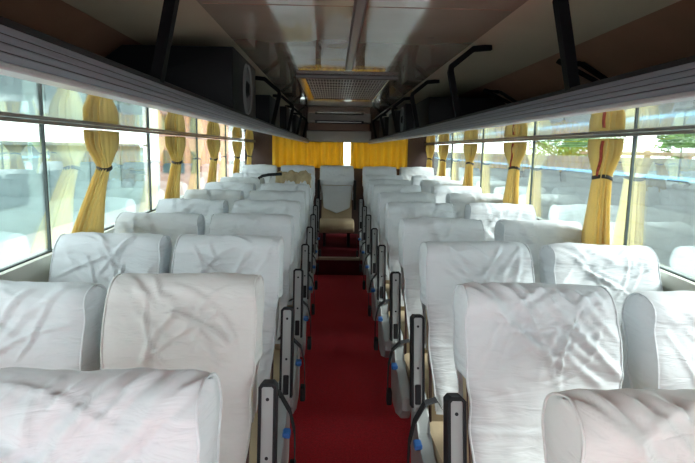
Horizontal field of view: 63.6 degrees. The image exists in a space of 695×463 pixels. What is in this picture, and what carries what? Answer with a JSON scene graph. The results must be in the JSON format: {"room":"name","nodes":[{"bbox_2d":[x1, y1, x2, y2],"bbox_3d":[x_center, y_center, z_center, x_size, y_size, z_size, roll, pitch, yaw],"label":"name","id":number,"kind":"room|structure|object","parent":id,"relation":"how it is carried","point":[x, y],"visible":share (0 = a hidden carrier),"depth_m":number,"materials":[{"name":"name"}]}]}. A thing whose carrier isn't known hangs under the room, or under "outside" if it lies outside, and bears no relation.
{"room":"vehicle interior","nodes":[
{"label":"vehicle interior","id":0,"kind":"room"},
{"bbox_2d":[0,0,141,56],"bbox_3d":[-1.074,-0.678,2.604,0.560,0.370,10.600,1,8,-1],"label":"wall","id":1,"kind":"structure","parent":0,"point":[58,19],"depth_m":1.69,"materials":[{"name":"brown laminate"}]},
{"bbox_2d":[0,16,308,142],"bbox_3d":[-0.833,-0.512,2.675,0.851,0.055,10.480,1,8,-1],"label":"luggage rack","id":2,"kind":"object","parent":1,"relation":"attached to","point":[43,76],"visible":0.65,"depth_m":1.09,"materials":[{"name":"grey"}]},
{"bbox_2d":[0,116,255,141],"bbox_3d":[-1.166,-0.492,2.655,0.012,0.014,10.450,1,8,-1],"label":"rail","id":3,"kind":"object","parent":2,"relation":"attached to","point":[2,118],"visible":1,"depth_m":2.53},
{"bbox_2d":[71,130,119,232],"bbox_3d":[-1.212,-0.135,2.674,0.081,0.690,0.706,1,8,-1],"label":"curtain","id":4,"kind":"object","parent":3,"relation":"hanging from","point":[102,146],"visible":0.73,"depth_m":2.68,"materials":[{"name":"fabric"}]},
{"bbox_2d":[164,136,185,198],"bbox_3d":[-1.246,-0.334,4.023,0.080,0.690,0.666,1,8,-1],"label":"curtain","id":5,"kind":"object","parent":3,"relation":"hanging from","point":[175,145],"visible":0.62,"depth_m":3.98,"materials":[{"name":"fabric"}]},
{"bbox_2d":[207,139,220,182],"bbox_3d":[-1.279,-0.516,5.263,0.079,0.690,0.679,1,8,-1],"label":"curtain","id":6,"kind":"object","parent":3,"relation":"hanging from","point":[213,145],"visible":0.62,"depth_m":5.25,"materials":[{"name":"fabric"}]},
{"bbox_2d":[232,141,241,175],"bbox_3d":[-1.305,-0.708,6.561,0.081,0.690,0.676,1,8,-1],"label":"curtain","id":7,"kind":"object","parent":3,"relation":"hanging from","point":[236,145],"visible":0.52,"depth_m":6.52,"materials":[{"name":"fabric"}]},
{"bbox_2d":[245,142,253,164],"bbox_3d":[-1.332,-0.858,7.583,0.075,0.690,0.700,1,8,-1],"label":"curtain","id":8,"kind":"object","parent":3,"relation":"hanging from","point":[249,145],"visible":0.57,"depth_m":7.52,"materials":[{"name":"fabric"}]},
{"bbox_2d":[105,44,255,117],"bbox_3d":[-0.786,-0.599,2.355,0.745,0.255,0.610,1,8,-1],"label":"loudspeaker","id":9,"kind":"object","parent":2,"relation":"on","point":[220,74],"visible":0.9,"depth_m":2.06,"materials":[{"name":"black"}]},
{"bbox_2d":[256,95,279,126],"bbox_3d":[-0.837,-0.780,3.732,0.710,0.210,0.650,1,8,-1],"label":"storage box","id":10,"kind":"object","parent":2,"relation":"on","point":[265,104],"visible":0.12,"depth_m":3.42,"materials":[{"name":"black"}]},
{"bbox_2d":[280,106,291,131],"bbox_3d":[-0.812,-0.933,4.747,0.670,0.220,0.600,1,8,-1],"label":"loudspeaker","id":11,"kind":"object","parent":2,"relation":"on","point":[285,111],"visible":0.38,"depth_m":4.46,"materials":[{"name":"black"}]},
{"bbox_2d":[292,115,299,134],"bbox_3d":[-0.847,-1.101,5.884,0.655,0.220,0.700,1,8,-1],"label":"storage box","id":12,"kind":"object","parent":2,"relation":"on","point":[295,120],"visible":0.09,"depth_m":5.55,"materials":[{"name":"black"}]},
{"bbox_2d":[150,0,179,84],"bbox_3d":[-0.758,-0.443,1.099,0.852,0.289,0.044,1,8,-1],"label":"bracket","id":13,"kind":"object","parent":1,"relation":"attached to","point":[170,7],"visible":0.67,"depth_m":1.11,"materials":[{"name":"black"}]},
{"bbox_2d":[255,76,280,125],"bbox_3d":[-0.810,-0.758,3.236,0.852,0.289,0.044,1,8,-1],"label":"bracket","id":14,"kind":"object","parent":1,"relation":"attached to","point":[259,78],"visible":0.32,"depth_m":3.23,"materials":[{"name":"black"}]},
{"bbox_2d":[272,94,293,131],"bbox_3d":[-0.836,-0.917,4.314,0.852,0.289,0.044,1,8,-1],"label":"bracket","id":15,"kind":"object","parent":1,"relation":"attached to","point":[274,95],"visible":0.33,"depth_m":4.31,"materials":[{"name":"black"}]},
{"bbox_2d":[0,197,182,281],"bbox_3d":[-1.300,0.534,2.777,0.072,1.193,10.600,1,8,-1],"label":"wall","id":16,"kind":"structure","parent":0,"point":[37,269],"depth_m":2.23,"materials":[{"name":"grey"}]},
{"bbox_2d":[0,250,50,271],"bbox_3d":[-1.271,-0.072,1.660,0.018,0.602,1.475,1,8,-1],"label":"window sill","id":17,"kind":"structure","parent":16,"relation":"in","point":[47,251],"depth_m":2.22,"materials":[{"name":"black metal"}]},
{"bbox_2d":[39,124,151,251],"bbox_3d":[-1.304,-0.291,3.058,0.018,0.575,1.365,1,8,-1],"label":"window","id":18,"kind":"structure","parent":16,"relation":"in","point":[41,126],"depth_m":2.39,"materials":[{"name":"black metal"}]},
{"bbox_2d":[146,133,183,210],"bbox_3d":[-1.336,-0.498,4.381,0.018,0.551,1.325,1,8,-1],"label":"window","id":19,"kind":"structure","parent":16,"relation":"in","point":[147,134],"depth_m":3.73,"materials":[{"name":"black metal"}]},
{"bbox_2d":[195,137,198,189],"bbox_3d":[-1.368,-0.705,5.700,0.018,0.527,1.355,1,8,-1],"label":"window","id":20,"kind":"structure","parent":16,"relation":"in","point":[196,138],"depth_m":5.03,"materials":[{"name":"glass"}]},
{"bbox_2d":[258,172,281,185],"bbox_3d":[-0.762,-0.001,5.497,0.241,1.156,0.090,1,8,-1],"label":"swivel armrest","id":21,"kind":"object","parent":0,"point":[260,178],"visible":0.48,"depth_m":5.40,"materials":[{"name":"plastic"}]},
{"bbox_2d":[245,119,433,233],"bbox_3d":[-0.117,-0.625,8.024,2.682,2.000,0.060,1,8,-1],"label":"wall","id":22,"kind":"structure","parent":0,"point":[262,150],"depth_m":7.95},
{"bbox_2d":[314,233,362,274],"bbox_3d":[-0.106,0.263,7.189,2.562,0.195,1.850,1,8,-1],"label":"steps","id":23,"kind":"structure","parent":22,"relation":"attached to","point":[336,244],"depth_m":6.49,"materials":[{"name":"red carpet"}]},
{"bbox_2d":[242,164,276,177],"bbox_3d":[-1.145,-0.345,7.090,0.451,0.993,0.764,1,8,-1],"label":"seat","id":24,"kind":"object","parent":23,"relation":"on","point":[259,168],"visible":0.2,"depth_m":7.23,"materials":[{"name":"beige fabric"}]},
{"bbox_2d":[281,165,314,174],"bbox_3d":[-0.650,-0.338,7.103,0.451,0.993,0.764,1,8,-1],"label":"seat","id":25,"kind":"object","parent":23,"relation":"on","point":[284,168],"visible":0.23,"depth_m":7.25,"materials":[{"name":"beige fabric"}]},
{"bbox_2d":[317,165,355,246],"bbox_3d":[-0.138,-0.335,7.115,0.496,0.990,0.763,1,8,-1],"label":"seat","id":26,"kind":"object","parent":23,"relation":"on","point":[336,182],"visible":0.98,"depth_m":7.21,"materials":[{"name":"beige fabric"}]},
{"bbox_2d":[319,218,353,232],"bbox_3d":[-0.138,-0.076,6.991,0.430,0.155,0.442,1,8,-1],"label":"seat cushion","id":27,"kind":"object","parent":26,"relation":"on","point":[327,225],"depth_m":6.79,"materials":[{"name":"beige fabric"}]},
{"bbox_2d":[316,257,361,260],"bbox_3d":[-0.102,0.302,6.268,0.600,0.026,0.085,1,8,-1],"label":"trim","id":28,"kind":"structure","parent":23,"relation":"attached to","point":[318,258],"depth_m":6.23,"materials":[{"name":"brown"}]},
{"bbox_2d":[362,166,396,205],"bbox_3d":[0.419,-0.325,7.131,0.451,0.993,0.764,1,8,-1],"label":"seat","id":29,"kind":"object","parent":23,"relation":"on","point":[368,170],"visible":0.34,"depth_m":7.27,"materials":[{"name":"beige fabric"}]},
{"bbox_2d":[399,167,433,179],"bbox_3d":[0.909,-0.319,7.144,0.451,0.993,0.764,1,8,-1],"label":"seat","id":30,"kind":"object","parent":23,"relation":"on","point":[407,173],"visible":0.2,"depth_m":7.28,"materials":[{"name":"beige fabric"}]},
{"bbox_2d":[307,130,370,142],"bbox_3d":[-0.120,-1.314,7.761,0.880,0.150,0.260,1,8,-1],"label":"trim","id":31,"kind":"structure","parent":22,"relation":"attached to","point":[312,135],"depth_m":7.63,"materials":[{"name":"beige"}]},
{"bbox_2d":[308,123,369,130],"bbox_3d":[-0.118,-1.443,7.762,0.840,0.095,0.220,1,8,-1],"label":"trim","id":32,"kind":"structure","parent":22,"relation":"attached to","point":[311,126],"depth_m":7.65,"materials":[{"name":"brown laminate"}]},
{"bbox_2d":[308,117,370,123],"bbox_3d":[-0.114,-1.513,7.636,0.840,0.070,0.450,1,8,-1],"label":"trim","id":33,"kind":"structure","parent":22,"relation":"attached to","point":[310,119],"depth_m":7.41,"materials":[{"name":"beige"}]},
{"bbox_2d":[315,120,363,123],"bbox_3d":[-0.108,-1.442,7.380,0.640,0.035,0.076,1,8,-1],"label":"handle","id":34,"kind":"object","parent":22,"relation":"attached to","point":[316,121],"visible":1,"depth_m":7.35,"materials":[{"name":"white plastic"}]},
{"bbox_3d":[-0.102,-1.259,7.784,2.522,0.017,0.018,1,8,-1],"label":"curtain rod","id":35,"kind":"object","parent":22,"relation":"attached to","visible":0},
{"bbox_2d":[272,141,343,167],"bbox_3d":[-0.550,-1.079,7.807,0.998,0.377,0.071,1,8,-1],"label":"curtain","id":36,"kind":"object","parent":35,"relation":"hanging from","point":[317,154],"visible":0.87,"depth_m":7.80,"materials":[{"name":"fabric"}]},
{"bbox_2d":[350,142,407,168],"bbox_3d":[0.442,-1.065,7.830,0.798,0.376,0.068,1,8,-1],"label":"curtain","id":37,"kind":"object","parent":35,"relation":"hanging from","point":[362,154],"visible":0.86,"depth_m":7.83,"materials":[{"name":"fabric"}]},
{"bbox_2d":[62,0,680,120],"bbox_3d":[0.008,-0.820,2.609,1.680,0.076,10.600,1,8,-1],"label":"ceiling","id":38,"kind":"structure","parent":0,"point":[410,43],"depth_m":2.00,"materials":[{"name":"laminate"}]},
{"bbox_2d":[296,74,397,101],"bbox_3d":[-0.018,-0.975,3.885,0.570,0.022,1.530,1,8,-1],"label":"ceiling vent","id":39,"kind":"object","parent":38,"relation":"in","point":[342,88],"visible":1,"depth_m":3.62,"materials":[{"name":"grey"}]},
{"bbox_2d":[345,0,367,69],"bbox_3d":[0.070,-0.433,0.191,0.036,0.016,5.300,1,8,-1],"label":"rail","id":40,"kind":"object","parent":38,"relation":"attached to","point":[359,8],"visible":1,"depth_m":1.87,"materials":[{"name":"grey"}]},
{"bbox_2d":[205,3,511,10],"bbox_3d":[0.031,-0.652,1.625,0.900,0.002,0.002,1,8,-1],"label":"trim","id":41,"kind":"structure","parent":38,"relation":"attached to","point":[205,3],"depth_m":1.62,"materials":[{"name":"brown laminate"}]},
{"bbox_2d":[458,0,694,102],"bbox_3d":[1.085,-0.651,2.660,0.560,0.370,10.600,1,8,-1],"label":"wall","id":42,"kind":"structure","parent":0,"point":[667,34],"depth_m":1.90,"materials":[{"name":"brown laminate"}]},
{"bbox_2d":[380,107,397,136],"bbox_3d":[0.756,-1.054,5.424,0.887,0.289,0.044,1,8,-1],"label":"bracket","id":43,"kind":"object","parent":42,"relation":"attached to","point":[395,108],"visible":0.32,"depth_m":5.40,"materials":[{"name":"black"}]},
{"bbox_2d":[391,97,409,133],"bbox_3d":[0.781,-0.896,4.356,0.887,0.289,0.044,1,8,-1],"label":"bracket","id":44,"kind":"object","parent":42,"relation":"attached to","point":[403,98],"visible":0.32,"depth_m":4.33,"materials":[{"name":"black"}]},
{"bbox_2d":[410,79,515,127],"bbox_3d":[0.807,-0.737,3.278,0.887,0.289,0.044,1,8,-1],"label":"bracket","id":45,"kind":"object","parent":42,"relation":"attached to","point":[490,92],"visible":0.68,"depth_m":3.26,"materials":[{"name":"black"}]},
{"bbox_2d":[447,45,607,117],"bbox_3d":[0.833,-0.579,2.200,0.887,0.289,0.044,1,8,-1],"label":"bracket","id":46,"kind":"object","parent":42,"relation":"attached to","point":[479,48],"visible":0.58,"depth_m":2.18,"materials":[{"name":"black"}]},
{"bbox_2d":[368,55,694,143],"bbox_3d":[0.855,-0.491,2.719,0.889,0.055,10.480,1,8,-1],"label":"luggage rack","id":47,"kind":"object","parent":42,"relation":"attached to","point":[661,97],"visible":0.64,"depth_m":1.34,"materials":[{"name":"grey"}]},
{"bbox_2d":[379,117,388,136],"bbox_3d":[0.695,-1.096,6.023,0.655,0.220,0.700,1,8,-1],"label":"storage box","id":48,"kind":"object","parent":47,"relation":"on","point":[385,119],"visible":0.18,"depth_m":5.68,"materials":[{"name":"black"}]},
{"bbox_2d":[388,110,400,134],"bbox_3d":[0.720,-0.943,4.984,0.655,0.220,0.600,1,8,-1],"label":"storage box","id":49,"kind":"object","parent":47,"relation":"on","point":[391,130],"visible":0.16,"depth_m":4.82,"materials":[{"name":"black"}]},
{"bbox_2d":[400,104,413,131],"bbox_3d":[0.732,-0.824,4.178,0.670,0.220,0.330,1,8,-1],"label":"loudspeaker","id":50,"kind":"object","parent":47,"relation":"on","point":[406,115],"visible":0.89,"depth_m":4.02,"materials":[{"name":"black"}]},
{"bbox_2d":[414,97,505,127],"bbox_3d":[0.814,-0.745,3.686,0.670,0.210,0.630,1,8,-1],"label":"storage box","id":51,"kind":"object","parent":47,"relation":"on","point":[430,110],"visible":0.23,"depth_m":3.37,"materials":[{"name":"black"}]},
{"bbox_2d":[424,129,694,144],"bbox_3d":[1.207,-0.462,2.716,0.012,0.014,10.450,1,8,-1],"label":"rail","id":52,"kind":"object","parent":47,"relation":"attached to","point":[693,130],"visible":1,"depth_m":2.69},
{"bbox_2d":[426,145,434,167],"bbox_3d":[1.119,-0.840,7.735,0.077,0.690,0.603,1,8,-1],"label":"curtain","id":53,"kind":"object","parent":52,"relation":"hanging from","point":[430,149],"visible":0.46,"depth_m":7.60,"materials":[{"name":"fabric"}]},
{"bbox_2d":[438,145,448,175],"bbox_3d":[1.144,-0.702,6.798,0.079,0.690,0.544,1,8,-1],"label":"curtain","id":54,"kind":"object","parent":52,"relation":"hanging from","point":[443,150],"visible":0.53,"depth_m":6.68,"materials":[{"name":"fabric"}]},
{"bbox_2d":[462,144,477,185],"bbox_3d":[1.181,-0.502,5.440,0.076,0.690,0.473,1,8,-1],"label":"curtain","id":55,"kind":"object","parent":52,"relation":"hanging from","point":[470,150],"visible":0.56,"depth_m":5.36,"materials":[{"name":"fabric"}]},
{"bbox_2d":[503,142,526,203],"bbox_3d":[1.209,-0.305,4.108,0.084,0.690,0.468,1,8,-1],"label":"curtain","id":56,"kind":"object","parent":52,"relation":"hanging from","point":[514,152],"visible":0.6,"depth_m":4.03,"materials":[{"name":"fabric"}]},
{"bbox_2d":[581,138,623,244],"bbox_3d":[1.241,-0.110,2.780,0.088,0.690,0.330,1,8,-1],"label":"curtain","id":57,"kind":"object","parent":52,"relation":"hanging from","point":[604,155],"visible":0.67,"depth_m":2.70,"materials":[{"name":"fabric"}]},
{"bbox_2d":[552,0,579,92],"bbox_3d":[0.859,-0.423,1.141,0.887,0.289,0.044,1,8,-1],"label":"bracket","id":58,"kind":"object","parent":42,"relation":"attached to","point":[561,8],"visible":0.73,"depth_m":1.13,"materials":[{"name":"black"}]},
{"bbox_2d":[539,218,694,290],"bbox_3d":[1.308,0.575,2.846,0.072,1.178,10.600,1,8,-1],"label":"wall","id":59,"kind":"structure","parent":0,"point":[670,282],"depth_m":2.22,"materials":[{"name":"grey"}]},
{"bbox_2d":[480,143,483,188],"bbox_3d":[1.251,-0.693,5.957,0.018,0.539,1.375,1,8,-1],"label":"window frame","id":60,"kind":"structure","parent":59,"relation":"in","point":[482,154],"depth_m":5.27,"materials":[{"name":"grey metal"}]},
{"bbox_2d":[529,140,535,204],"bbox_3d":[1.283,-0.482,4.608,0.018,0.563,1.365,1,8,-1],"label":"window frame","id":61,"kind":"structure","parent":59,"relation":"in","point":[534,141],"depth_m":3.93,"materials":[{"name":"grey metal"}]},
{"bbox_2d":[537,136,637,245],"bbox_3d":[1.315,-0.275,3.285,0.018,0.587,1.325,1,8,-1],"label":"window frame","id":62,"kind":"structure","parent":59,"relation":"in","point":[635,138],"depth_m":2.63,"materials":[{"name":"grey metal"}]},
{"bbox_2d":[660,266,694,281],"bbox_3d":[1.349,-0.052,1.867,0.018,0.615,1.555,1,8,-1],"label":"window frame","id":63,"kind":"structure","parent":59,"relation":"in","point":[661,267],"depth_m":2.26,"materials":[{"name":"grey metal"}]},
{"bbox_3d":[-0.005,1.092,2.891,2.662,0.277,10.600,1,8,-1],"label":"floor","id":64,"kind":"structure","parent":0,"visible":0},
{"bbox_2d":[288,275,429,462],"bbox_3d":[0.017,1.204,2.008,2.522,0.181,8.620,1,8,-1],"label":"carpet","id":65,"kind":"object","parent":64,"relation":"on","point":[345,416],"visible":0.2,"depth_m":3.42,"materials":[{"name":"carpet"}]},
{"bbox_2d":[0,280,107,370],"bbox_3d":[-0.977,0.740,1.480,0.451,1.120,0.788,1,8,-2],"label":"seat","id":66,"kind":"object","parent":65,"relation":"on","point":[44,325],"visible":0.55,"depth_m":1.61,"materials":[{"name":"beige fabric"}]},
{"bbox_2d":[48,232,171,290],"bbox_3d":[-0.979,0.594,2.137,0.451,1.118,0.789,1,8,-2],"label":"seat","id":67,"kind":"object","parent":65,"relation":"on","point":[92,257],"visible":0.34,"depth_m":2.27,"materials":[{"name":"beige fabric"}]},
{"bbox_2d":[0,367,222,462],"bbox_3d":[-0.424,0.839,0.792,0.546,1.121,0.788,1,8,-1],"label":"seat","id":68,"kind":"object","parent":65,"relation":"on","point":[140,414],"visible":1,"depth_m":0.93,"materials":[{"name":"beige fabric"}]},
{"bbox_2d":[113,212,205,272],"bbox_3d":[-0.997,0.489,2.775,0.451,1.117,0.766,1,9,-1],"label":"seat","id":69,"kind":"object","parent":65,"relation":"on","point":[175,224],"visible":0.24,"depth_m":2.90,"materials":[{"name":"beige fabric"}]},
{"bbox_2d":[100,272,277,462],"bbox_3d":[-0.436,0.717,1.474,0.545,1.122,0.782,1,9,-2],"label":"seat","id":70,"kind":"object","parent":65,"relation":"on","point":[211,322],"visible":0.7,"depth_m":1.58,"materials":[{"name":"beige fabric"}]},
{"bbox_2d":[155,198,228,234],"bbox_3d":[-1.011,0.374,3.446,0.451,1.116,0.784,1,8,-2],"label":"seat","id":71,"kind":"object","parent":65,"relation":"on","point":[205,207],"visible":0.19,"depth_m":3.58,"materials":[{"name":"beige fabric"}]},
{"bbox_2d":[184,189,244,212],"bbox_3d":[-1.030,0.264,4.107,0.453,1.114,0.783,1,8,-1],"label":"seat","id":72,"kind":"object","parent":65,"relation":"on","point":[230,196],"visible":0.19,"depth_m":4.24,"materials":[{"name":"beige fabric"}]},
{"bbox_2d":[204,182,255,199],"bbox_3d":[-1.043,0.149,4.775,0.452,1.118,0.779,1,8,-2],"label":"seat","id":73,"kind":"object","parent":65,"relation":"on","point":[245,187],"visible":0.13,"depth_m":4.92,"materials":[{"name":"beige fabric"}]},
{"bbox_2d":[171,234,295,462],"bbox_3d":[-0.455,0.603,2.144,0.540,1.114,0.788,1,8,-1],"label":"seat","id":74,"kind":"object","parent":65,"relation":"on","point":[261,255],"visible":0.42,"depth_m":2.26,"materials":[{"name":"beige fabric"}]},
{"bbox_2d":[250,411,257,462],"bbox_3d":[-0.498,0.801,2.008,0.430,0.155,0.442,1,8,-1],"label":"seat cushion","id":75,"kind":"object","parent":74,"relation":"on","point":[253,442],"depth_m":1.97,"materials":[{"name":"beige fabric"}]},
{"bbox_2d":[220,177,264,189],"bbox_3d":[-1.061,0.042,5.429,0.451,1.113,0.765,1,8,-1],"label":"seat","id":76,"kind":"object","parent":65,"relation":"on","point":[253,180],"visible":0.12,"depth_m":5.57,"materials":[{"name":"beige fabric"}]},
{"bbox_2d":[232,172,271,182],"bbox_3d":[-1.076,-0.073,6.104,0.451,1.114,0.772,1,8,-1],"label":"seat","id":77,"kind":"object","parent":65,"relation":"on","point":[242,174],"visible":0.13,"depth_m":6.25,"materials":[{"name":"beige fabric"}]},
{"bbox_2d":[208,213,305,413],"bbox_3d":[-0.469,0.496,2.787,0.541,1.114,0.774,1,9,-1],"label":"seat","id":78,"kind":"object","parent":65,"relation":"on","point":[282,225],"visible":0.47,"depth_m":2.90,"materials":[{"name":"beige fabric"}]},
{"bbox_2d":[273,349,279,381],"bbox_3d":[-0.511,0.695,2.656,0.430,0.155,0.442,1,9,-1],"label":"seat cushion","id":79,"kind":"object","parent":78,"relation":"on","point":[276,351],"depth_m":2.65,"materials":[{"name":"beige fabric"}]},
{"bbox_2d":[232,200,310,356],"bbox_3d":[-0.483,0.385,3.450,0.541,1.118,0.783,1,9,-2],"label":"seat","id":80,"kind":"object","parent":65,"relation":"on","point":[293,208],"visible":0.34,"depth_m":3.56,"materials":[{"name":"beige fabric"}]},
{"bbox_2d":[248,190,314,318],"bbox_3d":[-0.501,0.272,4.114,0.543,1.112,0.784,1,8,-2],"label":"seat","id":81,"kind":"object","parent":65,"relation":"on","point":[298,195],"visible":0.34,"depth_m":4.24,"materials":[{"name":"beige fabric"}]},
{"bbox_2d":[260,183,317,292],"bbox_3d":[-0.516,0.159,4.782,0.541,1.112,0.776,1,8,-2],"label":"seat","id":82,"kind":"object","parent":65,"relation":"on","point":[266,186],"visible":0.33,"depth_m":4.90,"materials":[{"name":"beige fabric"}]},
{"bbox_2d":[269,178,318,273],"bbox_3d":[-0.534,0.052,5.434,0.541,1.125,0.778,1,9,-1],"label":"seat","id":83,"kind":"object","parent":65,"relation":"on","point":[271,180],"visible":0.2,"depth_m":5.53,"materials":[{"name":"white fabric"}]},
{"bbox_2d":[275,170,311,187],"bbox_3d":[-0.542,-0.521,5.654,0.364,0.205,0.238,1,8,-1],"label":"crumpled cloth","id":84,"kind":"object","parent":83,"relation":"on","point":[297,177],"visible":0.77,"depth_m":5.57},
{"bbox_2d":[309,174,320,258],"bbox_3d":[-0.548,-0.062,6.109,0.541,1.123,0.785,1,9,-2],"label":"seat","id":85,"kind":"object","parent":65,"relation":"on","point":[317,200],"visible":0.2,"depth_m":6.13,"materials":[{"name":"white fabric"}]},
{"bbox_2d":[356,175,402,259],"bbox_3d":[0.364,-0.050,6.130,0.546,1.126,0.785,1,9,-1],"label":"seat","id":86,"kind":"object","parent":65,"relation":"on","point":[366,177],"visible":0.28,"depth_m":6.23,"materials":[{"name":"white fabric"}]},
{"bbox_2d":[359,179,410,274],"bbox_3d":[0.385,0.064,5.461,0.533,1.112,0.767,1,9,-1],"label":"seat","id":87,"kind":"object","parent":65,"relation":"on","point":[371,182],"visible":0.24,"depth_m":5.56,"materials":[{"name":"white fabric"}]},
{"bbox_2d":[362,184,420,292],"bbox_3d":[0.396,0.167,4.815,0.540,1.120,0.799,1,8,-1],"label":"seat","id":88,"kind":"object","parent":65,"relation":"on","point":[399,188],"visible":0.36,"depth_m":4.92,"materials":[{"name":"beige fabric"}]},
{"bbox_2d":[368,192,435,320],"bbox_3d":[0.416,0.288,4.127,0.543,1.129,0.786,1,9,-2],"label":"seat","id":89,"kind":"object","parent":65,"relation":"on","point":[383,198],"visible":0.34,"depth_m":4.22,"materials":[{"name":"beige fabric"}]},
{"bbox_2d":[374,201,454,357],"bbox_3d":[0.430,0.396,3.473,0.546,1.116,0.781,1,9,-2],"label":"seat","id":90,"kind":"object","parent":65,"relation":"on","point":[394,211],"visible":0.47,"depth_m":3.57,"materials":[{"name":"beige fabric"}]},
{"bbox_2d":[388,311,404,352],"bbox_3d":[0.473,0.596,3.343,0.430,0.155,0.442,1,9,-2],"label":"seat cushion","id":91,"kind":"object","parent":90,"relation":"on","point":[402,312],"depth_m":3.26,"materials":[{"name":"beige fabric"}]},
{"bbox_2d":[411,175,450,185],"bbox_3d":[0.948,-0.043,6.145,0.451,1.126,0.768,1,9,-2],"label":"seat","id":92,"kind":"object","parent":65,"relation":"on","point":[415,180],"visible":0.16,"depth_m":6.29,"materials":[{"name":"beige fabric"}]},
{"bbox_2d":[386,217,485,417],"bbox_3d":[0.458,0.514,2.782,0.544,1.116,0.795,1,8,-1],"label":"seat","id":93,"kind":"object","parent":65,"relation":"on","point":[412,232],"visible":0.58,"depth_m":2.88,"materials":[{"name":"beige fabric"}]},
{"bbox_2d":[404,353,427,398],"bbox_3d":[0.500,0.713,2.647,0.430,0.155,0.442,1,8,-1],"label":"seat cushion","id":94,"kind":"object","parent":93,"relation":"on","point":[407,356],"depth_m":2.62,"materials":[{"name":"beige fabric"}]},
{"bbox_2d":[420,180,462,192],"bbox_3d":[0.966,0.071,5.475,0.451,1.127,0.770,1,9,-2],"label":"seat","id":95,"kind":"object","parent":65,"relation":"on","point":[426,185],"visible":0.18,"depth_m":5.61,"materials":[{"name":"beige fabric"}]},
{"bbox_2d":[431,185,481,202],"bbox_3d":[0.978,0.177,4.822,0.452,1.115,0.765,1,8,-1],"label":"seat","id":96,"kind":"object","parent":65,"relation":"on","point":[440,191],"visible":0.21,"depth_m":4.96,"materials":[{"name":"beige fabric"}]},
{"bbox_2d":[407,241,534,462],"bbox_3d":[0.483,0.630,2.098,0.545,1.113,0.785,1,8,-2],"label":"seat","id":97,"kind":"object","parent":65,"relation":"on","point":[443,266],"visible":0.56,"depth_m":2.20,"materials":[{"name":"beige fabric"}]},
{"bbox_2d":[430,421,442,462],"bbox_3d":[0.525,0.829,1.965,0.430,0.155,0.442,1,8,-2],"label":"seat cushion","id":98,"kind":"object","parent":97,"relation":"on","point":[436,427],"depth_m":2.02,"materials":[{"name":"beige fabric"}]},
{"bbox_2d":[445,193,503,218],"bbox_3d":[0.993,0.292,4.152,0.453,1.112,0.768,1,8,-1],"label":"seat","id":99,"kind":"object","parent":65,"relation":"on","point":[459,201],"visible":0.16,"depth_m":4.28,"materials":[{"name":"beige fabric"}]},
{"bbox_2d":[464,203,536,240],"bbox_3d":[1.011,0.400,3.499,0.451,1.117,0.785,1,8,-2],"label":"seat","id":100,"kind":"object","parent":65,"relation":"on","point":[489,213],"visible":0.26,"depth_m":3.63,"materials":[{"name":"beige fabric"}]},
{"bbox_2d":[443,282,623,462],"bbox_3d":[0.497,0.739,1.425,0.541,1.120,0.779,1,8,-1],"label":"seat","id":101,"kind":"object","parent":65,"relation":"on","point":[516,344],"visible":0.89,"depth_m":1.53,"materials":[{"name":"beige fabric"}]},
{"bbox_2d":[494,219,582,282],"bbox_3d":[1.026,0.528,2.791,0.451,1.113,0.765,1,8,-1],"label":"seat","id":102,"kind":"object","parent":65,"relation":"on","point":[536,234],"visible":0.23,"depth_m":2.92,"materials":[{"name":"beige fabric"}]},
{"bbox_2d":[538,242,662,388],"bbox_3d":[1.043,0.640,2.120,0.452,1.119,0.786,1,8,-2],"label":"seat","id":103,"kind":"object","parent":65,"relation":"on","point":[624,270],"visible":0.34,"depth_m":2.25,"materials":[{"name":"beige fabric"}]},
{"bbox_2d":[541,388,694,462],"bbox_3d":[0.542,0.870,0.766,0.544,1.122,0.781,1,9,-1],"label":"seat","id":104,"kind":"object","parent":65,"relation":"on","point":[626,425],"visible":1,"depth_m":0.92,"materials":[{"name":"beige fabric"}]},
{"bbox_2d":[621,291,694,389],"bbox_3d":[1.069,0.770,1.440,0.451,1.114,0.763,1,9,-2],"label":"seat","id":105,"kind":"object","parent":65,"relation":"on","point":[659,326],"visible":0.66,"depth_m":1.57,"materials":[{"name":"beige fabric"}]},
{"label":"outside","id":106,"kind":"structure","parent":0,"visible":0},
{"bbox_2d":[0,160,349,267],"bbox_3d":[-0.998,-3.157,39.954,140.000,0.100,140.000,1,8,-1],"label":"ground","id":107,"kind":"structure","parent":106,"point":[14,250],"depth_m":17.43,"materials":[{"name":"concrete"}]},
{"bbox_2d":[0,141,146,241],"bbox_3d":[-11.718,-0.255,9.285,5.450,2.720,35.400,1,8,-1],"label":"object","id":108,"kind":"structure","parent":107,"relation":"on","point":[71,168],"depth_m":18.09,"materials":[{"name":"teal"}]},
{"bbox_2d":[159,134,228,194],"bbox_3d":[-9.171,-5.798,34.297,2.300,6.500,8.030,1,8,-1],"label":"house","id":109,"kind":"structure","parent":107,"relation":"on","point":[188,167],"depth_m":30.68,"materials":[{"name":"pink"}]},
{"bbox_2d":[434,152,694,278],"bbox_3d":[3.756,-0.506,13.160,0.220,2.600,34.000,1,8,-1],"label":"window","id":110,"kind":"structure","parent":107,"relation":"on","point":[662,219],"depth_m":7.74,"materials":[{"name":"glass"}]},
{"bbox_2d":[525,137,631,155],"bbox_3d":[9.419,-3.255,23.804,4.554,5.138,4.055,1,8,-1],"label":"tree","id":111,"kind":"object","parent":107,"relation":"on","point":[570,148],"visible":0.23,"depth_m":22.99,"materials":[{"name":"green plant"}]},
{"bbox_2d":[580,151,694,158],"bbox_3d":[6.040,0.554,5.788,0.110,2.720,17.000,1,8,-1],"label":"fence","id":112,"kind":"object","parent":107,"relation":"on","point":[647,154],"visible":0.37,"depth_m":10.52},
{"bbox_2d":[652,134,694,158],"bbox_3d":[9.187,-1.159,13.508,3.319,3.980,3.385,1,8,-1],"label":"tree","id":113,"kind":"object","parent":107,"relation":"on","point":[688,140],"visible":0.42,"depth_m":13.92,"materials":[{"name":"green plant"}]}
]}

